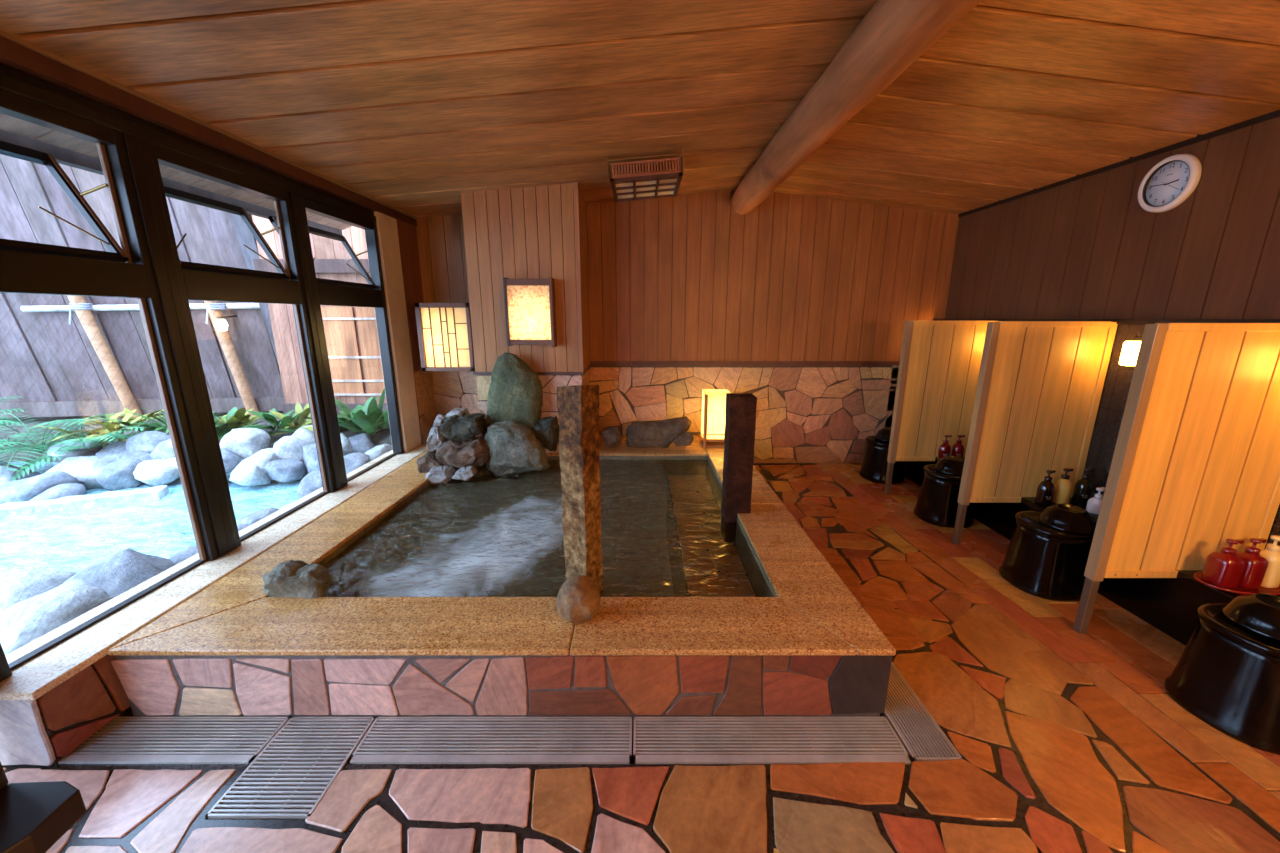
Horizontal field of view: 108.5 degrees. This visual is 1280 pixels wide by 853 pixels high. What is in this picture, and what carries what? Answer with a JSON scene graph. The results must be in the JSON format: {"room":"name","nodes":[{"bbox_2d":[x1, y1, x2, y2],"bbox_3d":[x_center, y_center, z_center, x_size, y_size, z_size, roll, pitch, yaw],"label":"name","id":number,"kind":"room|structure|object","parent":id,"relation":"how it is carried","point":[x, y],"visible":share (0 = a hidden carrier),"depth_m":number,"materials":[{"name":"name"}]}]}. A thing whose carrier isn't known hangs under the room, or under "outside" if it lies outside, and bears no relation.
{"room":"spa","nodes":[
{"label":"spa","id":0,"kind":"room"},
{"bbox_2d":[0,462,306,572],"bbox_3d":[-6.920,0.836,3.125,9.000,0.001,3.900,0,13,0],"label":"pond water","id":1,"kind":"object","parent":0,"point":[74,541],"visible":0.24,"depth_m":3.44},
{"bbox_2d":[0,466,40,483],"bbox_3d":[-5.558,0.520,4.083,0.482,0.369,0.338,0,13,0],"label":"rock","id":2,"kind":"object","parent":1,"relation":"in","point":[6,475],"visible":0.29,"depth_m":4.02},
{"bbox_2d":[9,421,147,480],"bbox_3d":[-5.273,0.176,4.427,0.977,0.374,1.029,0,13,0],"label":"fern","id":3,"kind":"object","parent":2,"relation":"on","point":[99,438],"visible":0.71,"depth_m":4.21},
{"bbox_2d":[0,569,76,612],"bbox_3d":[-3.412,0.910,2.499,0.562,0.277,0.386,0,13,0],"label":"rock","id":4,"kind":"object","parent":1,"relation":"in","point":[16,586],"visible":0.45,"depth_m":2.44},
{"bbox_2d":[0,471,83,505],"bbox_3d":[-5.229,0.547,4.023,0.368,0.271,0.492,12,18,42],"label":"rock","id":5,"kind":"object","parent":1,"relation":"in","point":[27,488],"visible":0.59,"depth_m":3.89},
{"bbox_2d":[0,579,112,654],"bbox_3d":[-2.864,0.929,2.325,0.475,0.306,0.570,5,14,21],"label":"rock","id":6,"kind":"object","parent":1,"relation":"in","point":[22,623],"visible":0.41,"depth_m":2.14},
{"bbox_2d":[32,483,85,500],"bbox_3d":[-4.952,0.598,3.965,0.313,0.206,0.357,0,13,0],"label":"rock","id":7,"kind":"object","parent":1,"relation":"in","point":[60,491],"visible":0.52,"depth_m":3.88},
{"bbox_2d":[45,456,110,488],"bbox_3d":[-5.121,0.420,4.282,0.518,0.329,0.497,-8,16,-31],"label":"rock","id":8,"kind":"object","parent":1,"relation":"on","point":[85,469],"visible":0.54,"depth_m":4.14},
{"bbox_2d":[47,438,104,462],"bbox_3d":[-5.360,0.233,4.417,0.302,0.220,0.437,0,13,0],"label":"rock","id":9,"kind":"object","parent":8,"relation":"on","point":[80,452],"visible":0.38,"depth_m":4.31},
{"bbox_2d":[95,441,126,461],"bbox_3d":[-5.063,0.274,4.510,0.480,0.243,0.386,7,15,26],"label":"rock","id":10,"kind":"object","parent":8,"relation":"on","point":[110,452],"visible":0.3,"depth_m":4.37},
{"bbox_2d":[126,431,169,452],"bbox_3d":[-4.820,0.164,4.556,0.340,0.248,0.375,0,13,0],"label":"rock","id":11,"kind":"object","parent":10,"relation":"on","point":[147,441],"visible":0.54,"depth_m":4.45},
{"bbox_2d":[0,485,169,518],"bbox_3d":[-4.648,0.656,3.867,1.014,0.143,0.198,-6,14,-23],"label":"step stone","id":12,"kind":"structure","parent":1,"relation":"in","point":[25,507],"depth_m":3.81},
{"bbox_2d":[96,457,142,490],"bbox_3d":[-4.772,0.449,4.273,0.247,0.316,0.338,0,13,0],"label":"rock","id":13,"kind":"object","parent":1,"relation":"on","point":[118,474],"visible":0.74,"depth_m":4.18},
{"bbox_2d":[116,450,151,461],"bbox_3d":[-4.787,0.338,4.410,0.323,0.244,0.271,0,13,0],"label":"rock","id":14,"kind":"object","parent":13,"relation":"on","point":[143,456],"visible":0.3,"depth_m":4.34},
{"bbox_2d":[63,548,175,597],"bbox_3d":[-2.780,0.887,2.493,0.438,0.405,0.471,6,15,25],"label":"rock","id":15,"kind":"object","parent":1,"relation":"in","point":[119,572],"visible":0.32,"depth_m":2.41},
{"bbox_2d":[133,459,179,485],"bbox_3d":[-4.512,0.423,4.335,0.407,0.227,0.342,12,18,41],"label":"rock","id":16,"kind":"object","parent":1,"relation":"on","point":[154,472],"visible":0.81,"depth_m":4.21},
{"bbox_2d":[149,438,174,459],"bbox_3d":[-4.599,0.242,4.521,0.379,0.274,0.289,0,13,0],"label":"rock","id":17,"kind":"object","parent":16,"relation":"on","point":[163,450],"visible":0.36,"depth_m":4.40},
{"bbox_2d":[168,545,197,564],"bbox_3d":[-2.739,0.827,2.862,0.232,0.175,0.407,4,14,16],"label":"rock","id":18,"kind":"object","parent":1,"relation":"in","point":[192,550],"visible":0.15,"depth_m":2.76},
{"bbox_2d":[229,457,271,485],"bbox_3d":[-3.643,0.453,4.297,0.394,0.295,0.369,0,13,0],"label":"rock","id":19,"kind":"object","parent":1,"relation":"on","point":[246,473],"visible":0.8,"depth_m":4.19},
{"bbox_2d":[236,507,279,524],"bbox_3d":[-2.688,0.683,3.296,0.322,0.221,0.284,11,17,40],"label":"rock","id":20,"kind":"object","parent":1,"relation":"in","point":[252,518],"visible":0.26,"depth_m":3.20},
{"bbox_2d":[249,448,278,473],"bbox_3d":[-3.638,0.351,4.467,0.394,0.273,0.448,0,13,0],"label":"rock","id":21,"kind":"object","parent":1,"relation":"on","point":[261,458],"visible":0.42,"depth_m":4.32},
{"bbox_2d":[272,436,308,462],"bbox_3d":[-3.475,0.243,4.577,0.346,0.296,0.356,0,13,0],"label":"rock","id":22,"kind":"object","parent":21,"relation":"on","point":[287,447],"visible":0.56,"depth_m":4.50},
{"bbox_2d":[265,459,305,481],"bbox_3d":[-3.373,0.425,4.371,0.312,0.217,0.268,3,14,14],"label":"rock","id":23,"kind":"object","parent":1,"relation":"on","point":[280,470],"visible":0.98,"depth_m":4.30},
{"bbox_2d":[303,443,319,473],"bbox_3d":[-3.158,0.316,4.517,0.396,0.318,0.388,0,13,0],"label":"rock","id":24,"kind":"object","parent":1,"relation":"on","point":[310,458],"visible":0.38,"depth_m":4.37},
{"bbox_2d":[344,453,370,473],"bbox_3d":[-2.658,0.400,4.279,0.289,0.282,0.410,-6,14,-23],"label":"rock","id":25,"kind":"object","parent":1,"relation":"in","point":[353,461],"visible":0.28,"depth_m":4.22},
{"bbox_3d":[-4.014,0.462,4.279,0.326,0.245,0.278,0,13,0],"label":"rock","id":26,"kind":"object","parent":1,"relation":"in","visible":0},
{"bbox_2d":[220,448,243,473],"bbox_3d":[-3.995,0.338,4.403,0.334,0.268,0.392,9,16,34],"label":"rock","id":27,"kind":"object","parent":26,"relation":"on","point":[231,460],"visible":0.27,"depth_m":4.36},
{"bbox_2d":[220,428,269,458],"bbox_3d":[-3.951,0.200,4.584,0.375,0.381,0.394,0,13,0],"label":"rock","id":28,"kind":"object","parent":27,"relation":"on","point":[244,442],"visible":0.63,"depth_m":4.49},
{"bbox_2d":[0,412,391,461],"bbox_3d":[-10.270,0.766,2.749,16.000,0.730,11.000,0,13,0],"label":"ground","id":29,"kind":"structure","parent":0,"point":[383,436],"depth_m":5.32,"materials":[{"name":"soil"}]},
{"bbox_2d":[0,413,123,471],"bbox_3d":[-5.870,0.119,4.470,1.328,0.637,1.247,5,14,22],"label":"fern","id":30,"kind":"object","parent":29,"relation":"on","point":[37,446],"visible":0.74,"depth_m":4.40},
{"bbox_2d":[31,409,162,447],"bbox_3d":[-5.358,0.042,4.616,1.002,0.294,0.864,-6,15,-25],"label":"leafy plant","id":31,"kind":"object","parent":29,"relation":"on","point":[108,424],"visible":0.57,"depth_m":4.53,"materials":[{"name":"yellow plant"}]},
{"bbox_2d":[74,408,163,435],"bbox_3d":[-5.391,-0.044,4.887,0.732,0.253,0.821,7,15,28],"label":"leafy plant","id":32,"kind":"object","parent":29,"relation":"on","point":[131,418],"visible":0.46,"depth_m":4.90,"materials":[{"name":"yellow plant"}]},
{"bbox_2d":[0,396,284,420],"bbox_3d":[-10.739,0.055,5.157,13.000,0.515,0.199,-2,13,-8],"label":"sill","id":33,"kind":"structure","parent":29,"relation":"on","point":[46,409],"depth_m":5.61,"materials":[{"name":"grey wood"}]},
{"bbox_2d":[0,154,283,401],"bbox_3d":[-10.686,-1.596,4.485,13.026,3.053,0.608,-2,13,-8],"label":"fence","id":34,"kind":"object","parent":33,"relation":"on","point":[44,357],"visible":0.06,"depth_m":5.30,"materials":[{"name":"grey wood"}]},
{"bbox_2d":[67,295,142,418],"bbox_3d":[-6.199,-0.897,5.303,0.174,1.979,0.460,3,14,14],"label":"pole","id":35,"kind":"object","parent":34,"relation":"attached to","point":[83,309],"visible":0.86,"depth_m":5.28,"materials":[{"name":"brown wood"}]},
{"bbox_2d":[20,303,259,311],"bbox_3d":[-5.455,-1.372,5.290,2.774,0.120,0.070,-2,13,-8],"label":"fence rail","id":36,"kind":"object","parent":34,"relation":"attached to","point":[122,307],"visible":0.57,"depth_m":5.20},
{"bbox_2d":[204,301,258,416],"bbox_3d":[-4.862,-0.805,5.532,0.173,2.118,0.481,3,13,11],"label":"pole","id":37,"kind":"object","parent":34,"relation":"attached to","point":[213,308],"visible":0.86,"depth_m":5.50,"materials":[{"name":"brown wood"}]},
{"bbox_2d":[230,213,278,364],"bbox_3d":[-4.322,-1.413,5.371,0.170,2.267,0.506,0,13,0],"label":"fence post","id":38,"kind":"object","parent":34,"relation":"attached to","point":[244,235],"visible":0.14,"depth_m":5.09,"materials":[{"name":"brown wood"}]},
{"bbox_2d":[102,407,221,442],"bbox_3d":[-4.965,-0.074,4.852,0.740,0.314,0.960,13,18,43],"label":"leafy plant","id":39,"kind":"object","parent":29,"relation":"on","point":[155,426],"visible":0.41,"depth_m":4.76,"materials":[{"name":"green plant"}]},
{"bbox_2d":[213,407,256,439],"bbox_3d":[-4.430,-0.038,4.748,0.771,0.313,0.583,8,16,32],"label":"leafy plant","id":40,"kind":"object","parent":29,"relation":"on","point":[220,432],"visible":0.38,"depth_m":4.76,"materials":[{"name":"green plant"}]},
{"bbox_2d":[216,407,274,432],"bbox_3d":[-4.229,-0.076,4.887,0.690,0.300,0.580,-7,15,-28],"label":"leafy plant","id":41,"kind":"object","parent":29,"relation":"on","point":[242,417],"visible":0.65,"depth_m":4.82,"materials":[{"name":"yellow plant"}]},
{"bbox_2d":[237,408,301,433],"bbox_3d":[-3.868,-0.060,4.955,0.550,0.273,0.781,6,15,24],"label":"leafy plant","id":42,"kind":"object","parent":29,"relation":"on","point":[269,417],"visible":0.63,"depth_m":4.86,"materials":[{"name":"green plant"}]},
{"bbox_2d":[269,402,343,435],"bbox_3d":[-3.585,-0.075,4.913,0.814,0.350,0.625,0,13,0],"label":"leafy plant","id":43,"kind":"object","parent":29,"relation":"on","point":[301,421],"visible":0.51,"depth_m":4.90,"materials":[{"name":"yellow plant"}]},
{"bbox_2d":[297,469,322,498],"bbox_3d":[-2.650,0.546,3.830,0.305,0.412,0.300,-7,15,-28],"label":"rock","id":44,"kind":"object","parent":29,"relation":"on","point":[312,481],"visible":0.3,"depth_m":3.71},
{"bbox_2d":[252,215,386,417],"bbox_3d":[-3.140,-1.493,5.253,2.080,3.300,0.390,0,13,0],"label":"fence","id":45,"kind":"object","parent":29,"relation":"on","point":[351,333],"visible":0.28,"depth_m":5.23,"materials":[{"name":"brown wood"}]},
{"bbox_2d":[348,433,374,452],"bbox_3d":[-2.899,0.197,4.856,0.301,0.282,0.358,0,13,0],"label":"rock","id":46,"kind":"object","parent":29,"relation":"on","point":[361,443],"visible":0.63,"depth_m":4.71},
{"bbox_2d":[335,388,389,434],"bbox_3d":[-2.897,-0.142,4.872,1.054,0.528,0.878,-5,14,-20],"label":"leafy plant","id":47,"kind":"object","parent":29,"relation":"on","point":[369,418],"visible":0.79,"depth_m":4.93,"materials":[{"name":"green plant"}]},
{"bbox_2d":[0,36,435,765],"bbox_3d":[-2.154,0.008,1.081,0.292,2.630,7.300,0,13,0],"label":"wall","id":48,"kind":"structure","parent":0,"point":[44,730],"depth_m":1.94,"materials":[{"name":"wood"}]},
{"bbox_2d":[0,63,228,681],"bbox_3d":[-2.275,-0.211,1.673,0.284,2.025,1.015,0,13,0],"label":"window","id":49,"kind":"structure","parent":48,"relation":"in","point":[134,269],"depth_m":1.91,"materials":[{"name":"brown metal"}]},
{"bbox_2d":[0,113,351,229],"bbox_3d":[-2.630,-1.376,1.460,0.740,0.290,6.472,0,13,0],"label":"eaves","id":50,"kind":"object","parent":48,"relation":"attached to","point":[8,123],"visible":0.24,"depth_m":2.83,"materials":[{"name":"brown wood"}]},
{"bbox_2d":[0,130,341,234],"bbox_3d":[-3.055,-1.238,1.506,0.070,0.120,6.500,0,13,0],"label":"beam","id":51,"kind":"structure","parent":50,"relation":"attached to","point":[63,156],"depth_m":2.56,"materials":[{"name":"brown wood"}]},
{"bbox_2d":[0,29,417,219],"bbox_3d":[-2.092,-1.124,0.794,0.015,0.025,7.260,0,13,0],"label":"trim","id":52,"kind":"structure","parent":48,"relation":"attached to","point":[15,38],"depth_m":2.00,"materials":[{"name":"brown wood"}]},
{"bbox_2d":[0,444,427,699],"bbox_3d":[-2.140,0.534,2.988,0.320,0.030,3.048,0,13,0],"label":"window sill","id":53,"kind":"structure","parent":48,"relation":"attached to","point":[36,677],"depth_m":1.99,"materials":[{"name":"stone"}]},
{"bbox_2d":[129,114,341,551],"bbox_3d":[-2.275,-0.434,2.620,0.284,2.025,0.930,0,13,0],"label":"window","id":54,"kind":"structure","parent":48,"relation":"in","point":[157,145],"depth_m":2.44,"materials":[{"name":"brown metal"}]},
{"bbox_2d":[268,179,403,487],"bbox_3d":[-2.275,-0.644,3.511,0.284,2.025,0.900,0,13,0],"label":"window","id":55,"kind":"structure","parent":48,"relation":"in","point":[326,292],"depth_m":3.43,"materials":[{"name":"brown metal"}]},
{"bbox_2d":[461,182,591,452],"bbox_3d":[-0.965,-0.948,4.218,0.954,2.288,0.674,0,13,0],"label":"wall column","id":56,"kind":"structure","parent":0,"point":[538,232],"depth_m":3.81,"materials":[{"name":"brown wood"}]},
{"bbox_2d":[414,303,474,370],"bbox_3d":[-1.665,-0.776,4.009,0.455,0.575,0.160,0,13,0],"label":"lamp","id":57,"kind":"object","parent":56,"relation":"attached to","point":[444,330],"visible":0.77,"depth_m":3.94,"materials":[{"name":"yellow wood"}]},
{"bbox_2d":[503,277,556,346],"bbox_3d":[-0.900,-0.936,3.804,0.389,0.550,0.136,0,13,0],"label":"lamp","id":58,"kind":"object","parent":56,"relation":"attached to","point":[530,305],"visible":1,"depth_m":3.75,"materials":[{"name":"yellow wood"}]},
{"bbox_2d":[0,0,1279,217],"bbox_3d":[0.415,-1.332,0.784,5.370,0.432,7.737,0,13,0],"label":"ceiling","id":59,"kind":"structure","parent":0,"point":[412,106],"depth_m":2.09,"materials":[{"name":"wood"}]},
{"bbox_2d":[607,149,683,201],"bbox_3d":[0.038,-1.844,3.417,0.528,0.207,0.565,0,13,0],"label":"lantern","id":60,"kind":"object","parent":59,"relation":"hanging from","point":[657,184],"visible":1,"depth_m":3.22,"materials":[{"name":"brown wood"}]},
{"bbox_2d":[731,0,981,214],"bbox_3d":[0.968,-1.271,0.761,0.295,0.278,7.265,0,13,0],"label":"ceiling beam","id":61,"kind":"structure","parent":59,"relation":"attached to","point":[893,34],"depth_m":1.94,"materials":[{"name":"brown wood"}]},
{"bbox_2d":[2,463,1279,852],"bbox_3d":[0.250,1.524,1.427,5.700,0.620,7.480,0,13,0],"label":"floor","id":62,"kind":"structure","parent":0,"point":[1067,740],"depth_m":1.54,"materials":[{"name":"stone"}]},
{"bbox_2d":[0,762,86,852],"bbox_3d":[-0.999,0.783,0.711,0.302,1.150,0.119,0,13,0],"label":"wooden stand","id":63,"kind":"object","parent":62,"relation":"on","point":[34,816],"visible":1,"depth_m":0.68,"materials":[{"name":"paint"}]},
{"bbox_2d":[58,717,289,763],"bbox_3d":[-1.725,1.156,1.693,0.746,0.033,0.186,0,13,0],"label":"drain grate","id":64,"kind":"object","parent":62,"relation":"on","point":[95,752],"visible":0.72,"depth_m":1.67,"materials":[{"name":"metal"}]},
{"bbox_2d":[205,717,375,818],"bbox_3d":[-1.183,1.177,1.606,0.323,0.033,0.364,0,13,0],"label":"drain grate","id":65,"kind":"object","parent":62,"relation":"on","point":[273,746],"visible":0.95,"depth_m":1.56,"materials":[{"name":"metal"}]},
{"bbox_2d":[347,717,631,763],"bbox_3d":[-0.522,1.156,1.693,0.985,0.033,0.186,0,13,0],"label":"drain grate","id":66,"kind":"object","parent":62,"relation":"on","point":[366,752],"visible":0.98,"depth_m":1.67,"materials":[{"name":"metal"}]},
{"bbox_2d":[107,435,895,716],"bbox_3d":[-0.519,0.832,3.338,2.929,0.770,3.193,0,13,0],"label":"pool","id":67,"kind":"object","parent":62,"relation":"on","point":[808,647],"visible":0.81,"depth_m":1.82,"materials":[{"name":"stone"}]},
{"bbox_2d":[262,560,334,598],"bbox_3d":[-1.534,0.688,2.062,0.282,0.167,0.159,0,13,0],"label":"rock","id":68,"kind":"object","parent":67,"relation":"on","point":[297,578],"visible":0.87,"depth_m":2.02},
{"bbox_2d":[417,451,453,472],"bbox_3d":[-1.667,0.296,3.761,0.262,0.206,0.279,0,13,0],"label":"rock","id":69,"kind":"object","parent":67,"relation":"on","point":[429,460],"visible":0.39,"depth_m":3.65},
{"bbox_2d":[427,414,447,451],"bbox_3d":[-1.648,0.057,3.775,0.160,0.333,0.241,0,13,0],"label":"upright rock","id":70,"kind":"object","parent":69,"relation":"on","point":[435,440],"visible":0.69,"depth_m":3.69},
{"bbox_2d":[446,463,501,489],"bbox_3d":[-1.400,0.403,3.866,0.479,0.227,0.344,0,13,0],"label":"rock","id":71,"kind":"object","parent":67,"relation":"on","point":[482,471],"visible":0.34,"depth_m":3.75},
{"bbox_2d":[435,434,489,468],"bbox_3d":[-1.412,0.214,3.698,0.471,0.280,0.322,0,13,0],"label":"rock","id":72,"kind":"object","parent":71,"relation":"on","point":[473,452],"visible":0.83,"depth_m":3.58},
{"bbox_2d":[440,412,485,441],"bbox_3d":[-1.423,-0.001,3.724,0.348,0.219,0.245,0,13,0],"label":"rock","id":73,"kind":"object","parent":72,"relation":"on","point":[462,427],"visible":0.97,"depth_m":3.63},
{"bbox_2d":[323,459,771,596],"bbox_3d":[-0.510,0.549,3.101,2.240,0.011,2.181,0,13,0],"label":"water","id":74,"kind":"object","parent":67,"relation":"in","point":[492,556],"visible":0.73,"depth_m":2.59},
{"bbox_2d":[425,465,456,485],"bbox_3d":[-1.554,0.381,3.605,0.225,0.141,0.198,0,13,0],"label":"rock","id":75,"kind":"object","parent":74,"relation":"on","point":[437,475],"visible":0.96,"depth_m":3.53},
{"bbox_2d":[452,466,476,480],"bbox_3d":[-1.361,0.362,3.580,0.192,0.111,0.148,0,13,0],"label":"rock","id":76,"kind":"object","parent":74,"relation":"on","point":[464,473],"visible":1,"depth_m":3.53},
{"bbox_2d":[484,420,548,476],"bbox_3d":[-1.010,0.174,3.779,0.511,0.458,0.337,0,13,0],"label":"rock","id":77,"kind":"object","parent":74,"relation":"on","point":[514,448],"visible":0.93,"depth_m":3.65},
{"bbox_2d":[531,416,558,450],"bbox_3d":[-0.819,0.061,3.959,0.266,0.303,0.287,-1,13,-2],"label":"mossy rock","id":78,"kind":"object","parent":77,"relation":"on","point":[546,431],"visible":0.73,"depth_m":3.85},
{"bbox_2d":[487,352,542,428],"bbox_3d":[-1.065,-0.280,3.897,0.482,0.692,0.211,0,13,0],"label":"rock","id":79,"kind":"object","parent":78,"relation":"on","point":[515,392],"visible":0.88,"depth_m":3.81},
{"bbox_2d":[556,575,600,624],"bbox_3d":[-0.248,0.695,1.869,0.177,0.178,0.193,0,13,0],"label":"round stone","id":80,"kind":"object","parent":67,"relation":"on","point":[578,597],"visible":1,"depth_m":1.80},
{"bbox_2d":[558,383,602,596],"bbox_3d":[-0.263,0.631,2.131,0.142,1.685,0.129,8,16,32],"label":"stone post","id":81,"kind":"object","parent":67,"relation":"on","point":[578,404],"visible":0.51,"depth_m":1.99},
{"bbox_2d":[602,425,622,446],"bbox_3d":[-0.259,0.091,4.328,0.194,0.201,0.222,1,13,2],"label":"rock","id":82,"kind":"object","parent":67,"relation":"on","point":[612,436],"visible":1,"depth_m":4.25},
{"bbox_2d":[626,416,691,447],"bbox_3d":[0.175,0.053,4.351,0.622,0.288,0.200,1,13,2],"label":"rock","id":83,"kind":"object","parent":67,"relation":"on","point":[661,433],"visible":0.95,"depth_m":4.27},
{"bbox_2d":[698,389,730,447],"bbox_3d":[0.696,-0.080,4.395,0.303,0.520,0.228,0,13,0],"label":"lantern","id":84,"kind":"object","parent":67,"relation":"on","point":[712,434],"visible":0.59,"depth_m":4.33,"materials":[{"name":"paper"}]},
{"bbox_2d":[720,393,756,542],"bbox_3d":[0.613,0.295,2.900,0.160,0.998,0.156,0,13,0],"label":"stone post","id":85,"kind":"object","parent":67,"relation":"on","point":[741,408],"visible":0.98,"depth_m":2.81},
{"bbox_2d":[633,717,912,763],"bbox_3d":[0.462,1.156,1.693,0.972,0.033,0.186,0,13,0],"label":"drain grate","id":86,"kind":"object","parent":62,"relation":"on","point":[662,752],"visible":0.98,"depth_m":1.67,"materials":[{"name":"metal"}]},
{"bbox_2d":[859,435,904,483],"bbox_3d":[2.330,0.308,4.408,0.372,0.381,0.372,-3,14,-11],"label":"stool","id":87,"kind":"object","parent":62,"relation":"on","point":[874,464],"visible":0.59,"depth_m":4.29,"materials":[{"name":"black paint"}]},
{"bbox_2d":[884,661,962,760],"bbox_3d":[1.042,0.821,3.117,0.171,0.033,3.088,0,13,0],"label":"drain grate","id":88,"kind":"object","parent":62,"relation":"on","point":[937,731],"visible":0.2,"depth_m":1.73,"materials":[{"name":"metal"}]},
{"bbox_2d":[884,321,994,494],"bbox_3d":[2.518,-0.129,3.866,0.755,1.480,0.062,0,13,0],"label":"partition panel","id":89,"kind":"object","parent":62,"relation":"on","point":[940,361],"depth_m":3.80,"materials":[{"name":"brown wood"}]},
{"bbox_2d":[913,464,972,527],"bbox_3d":[2.330,0.519,3.512,0.372,0.381,0.372,1,13,6],"label":"stool","id":90,"kind":"object","parent":62,"relation":"on","point":[937,503],"visible":0.58,"depth_m":3.40,"materials":[{"name":"black paint"}]},
{"bbox_2d":[934,456,964,475],"bbox_3d":[2.360,0.285,3.457,0.248,0.098,0.248,0,13,0],"label":"bowl","id":91,"kind":"object","parent":90,"relation":"on","point":[951,465],"visible":0.77,"depth_m":3.40,"materials":[{"name":"black paint"}]},
{"bbox_2d":[952,321,1117,544],"bbox_3d":[2.518,0.079,2.980,0.755,1.480,0.062,0,13,0],"label":"partition panel","id":92,"kind":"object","parent":62,"relation":"on","point":[1040,384],"depth_m":2.91,"materials":[{"name":"brown wood"}]},
{"bbox_2d":[999,511,1093,601],"bbox_3d":[2.330,0.725,2.636,0.372,0.381,0.372,0,13,0],"label":"stool","id":93,"kind":"object","parent":62,"relation":"on","point":[1041,560],"visible":0.78,"depth_m":2.52,"materials":[{"name":"black paint"}]},
{"bbox_2d":[1038,504,1096,534],"bbox_3d":[2.375,0.499,2.552,0.248,0.098,0.248,0,13,0],"label":"bowl","id":94,"kind":"object","parent":93,"relation":"on","point":[1063,517],"visible":0.95,"depth_m":2.49,"materials":[{"name":"black paint"}]},
{"bbox_2d":[904,457,1279,645],"bbox_3d":[2.709,0.713,2.767,0.378,0.345,4.260,0,13,0],"label":"countertop","id":95,"kind":"structure","parent":62,"relation":"on","point":[1170,605],"depth_m":2.33,"materials":[{"name":"black paint"}]},
{"bbox_2d":[1035,470,1055,505],"bbox_3d":[2.575,0.384,2.921,0.084,0.222,0.084,-4,14,-17],"label":"pump bottle","id":96,"kind":"object","parent":95,"relation":"on","point":[1046,488],"visible":1,"depth_m":2.90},
{"bbox_2d":[1052,468,1073,503],"bbox_3d":[2.700,0.377,2.940,0.084,0.227,0.084,-3,14,-11],"label":"pump bottle","id":97,"kind":"object","parent":95,"relation":"on","point":[1063,486],"visible":0.96,"depth_m":2.92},
{"bbox_2d":[1071,468,1094,504],"bbox_3d":[2.830,0.377,2.940,0.084,0.227,0.084,-1,13,-6],"label":"pump bottle","id":98,"kind":"object","parent":95,"relation":"on","point":[1082,491],"visible":1,"depth_m":2.92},
{"bbox_2d":[1086,487,1104,514],"bbox_3d":[2.776,0.447,2.797,0.082,0.157,0.080,-6,14,-22],"label":"pump bottle","id":99,"kind":"object","parent":95,"relation":"on","point":[1093,506],"visible":0.91,"depth_m":2.78,"materials":[{"name":"white plastic"}]},
{"bbox_2d":[1193,571,1279,594],"bbox_3d":[2.660,0.695,2.044,0.336,0.018,0.185,0,13,0],"label":"tray","id":100,"kind":"object","parent":95,"relation":"on","point":[1197,575],"visible":0.38,"depth_m":2.00,"materials":[{"name":"red paint"}]},
{"bbox_2d":[1202,538,1244,588],"bbox_3d":[2.565,0.592,2.019,0.090,0.212,0.090,0,13,0],"label":"pump bottle","id":101,"kind":"object","parent":100,"relation":"on","point":[1222,569],"visible":1,"depth_m":2.00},
{"bbox_2d":[1236,538,1268,588],"bbox_3d":[2.660,0.591,2.014,0.090,0.217,0.090,-1,13,-6],"label":"pump bottle","id":102,"kind":"object","parent":100,"relation":"on","point":[1256,566],"visible":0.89,"depth_m":1.99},
{"bbox_2d":[1260,535,1279,587],"bbox_3d":[2.755,0.585,2.018,0.084,0.227,0.084,-1,13,-6],"label":"pump bottle","id":103,"kind":"object","parent":100,"relation":"on","point":[1271,552],"visible":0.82,"depth_m":1.99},
{"bbox_2d":[1073,323,1279,633],"bbox_3d":[2.518,0.288,2.095,0.755,1.480,0.062,0,13,0],"label":"partition panel","id":104,"kind":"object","parent":62,"relation":"on","point":[1195,467],"depth_m":2.04,"materials":[{"name":"brown wood"}]},
{"bbox_2d":[1164,603,1279,754],"bbox_3d":[2.330,0.933,1.750,0.372,0.381,0.372,-1,13,-6],"label":"stool","id":105,"kind":"object","parent":62,"relation":"on","point":[1226,675],"visible":0.8,"depth_m":1.70,"materials":[{"name":"black paint"}]},
{"bbox_2d":[1222,593,1279,641],"bbox_3d":[2.360,0.698,1.705,0.248,0.098,0.248,0,13,0],"label":"bowl","id":106,"kind":"object","parent":105,"relation":"on","point":[1258,613],"visible":1,"depth_m":1.70,"materials":[{"name":"black paint"}]},
{"bbox_2d":[416,189,959,463],"bbox_3d":[0.400,-0.919,4.625,5.400,2.770,0.135,0,13,0],"label":"wall","id":107,"kind":"structure","parent":0,"point":[801,305],"depth_m":4.51,"materials":[{"name":"brown wood"}]},
{"bbox_2d":[945,110,1279,324],"bbox_3d":[3.053,-0.046,1.068,0.135,2.600,7.500,0,13,0],"label":"wall","id":108,"kind":"structure","parent":0,"point":[1082,246],"depth_m":2.80,"materials":[{"name":"brown wood"}]},
{"bbox_2d":[933,319,1279,548],"bbox_3d":[2.942,0.496,1.175,0.115,1.495,7.260,0,13,0],"label":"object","id":109,"kind":"structure","parent":108,"relation":"attached to","point":[1118,378],"depth_m":2.82,"materials":[{"name":"black stone"}]},
{"bbox_2d":[1119,337,1141,368],"bbox_3d":[2.857,-0.424,2.674,0.085,0.180,0.090,0,13,0],"label":"light","id":110,"kind":"object","parent":108,"relation":"attached to","point":[1130,350],"visible":0.66,"depth_m":2.66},
{"bbox_2d":[1138,154,1201,212],"bbox_3d":[2.976,-1.368,2.601,0.044,0.294,0.294,0,13,0],"label":"wall clock","id":111,"kind":"object","parent":108,"relation":"attached to","point":[1171,181],"visible":1,"depth_m":2.59,"materials":[{"name":"white plastic"}]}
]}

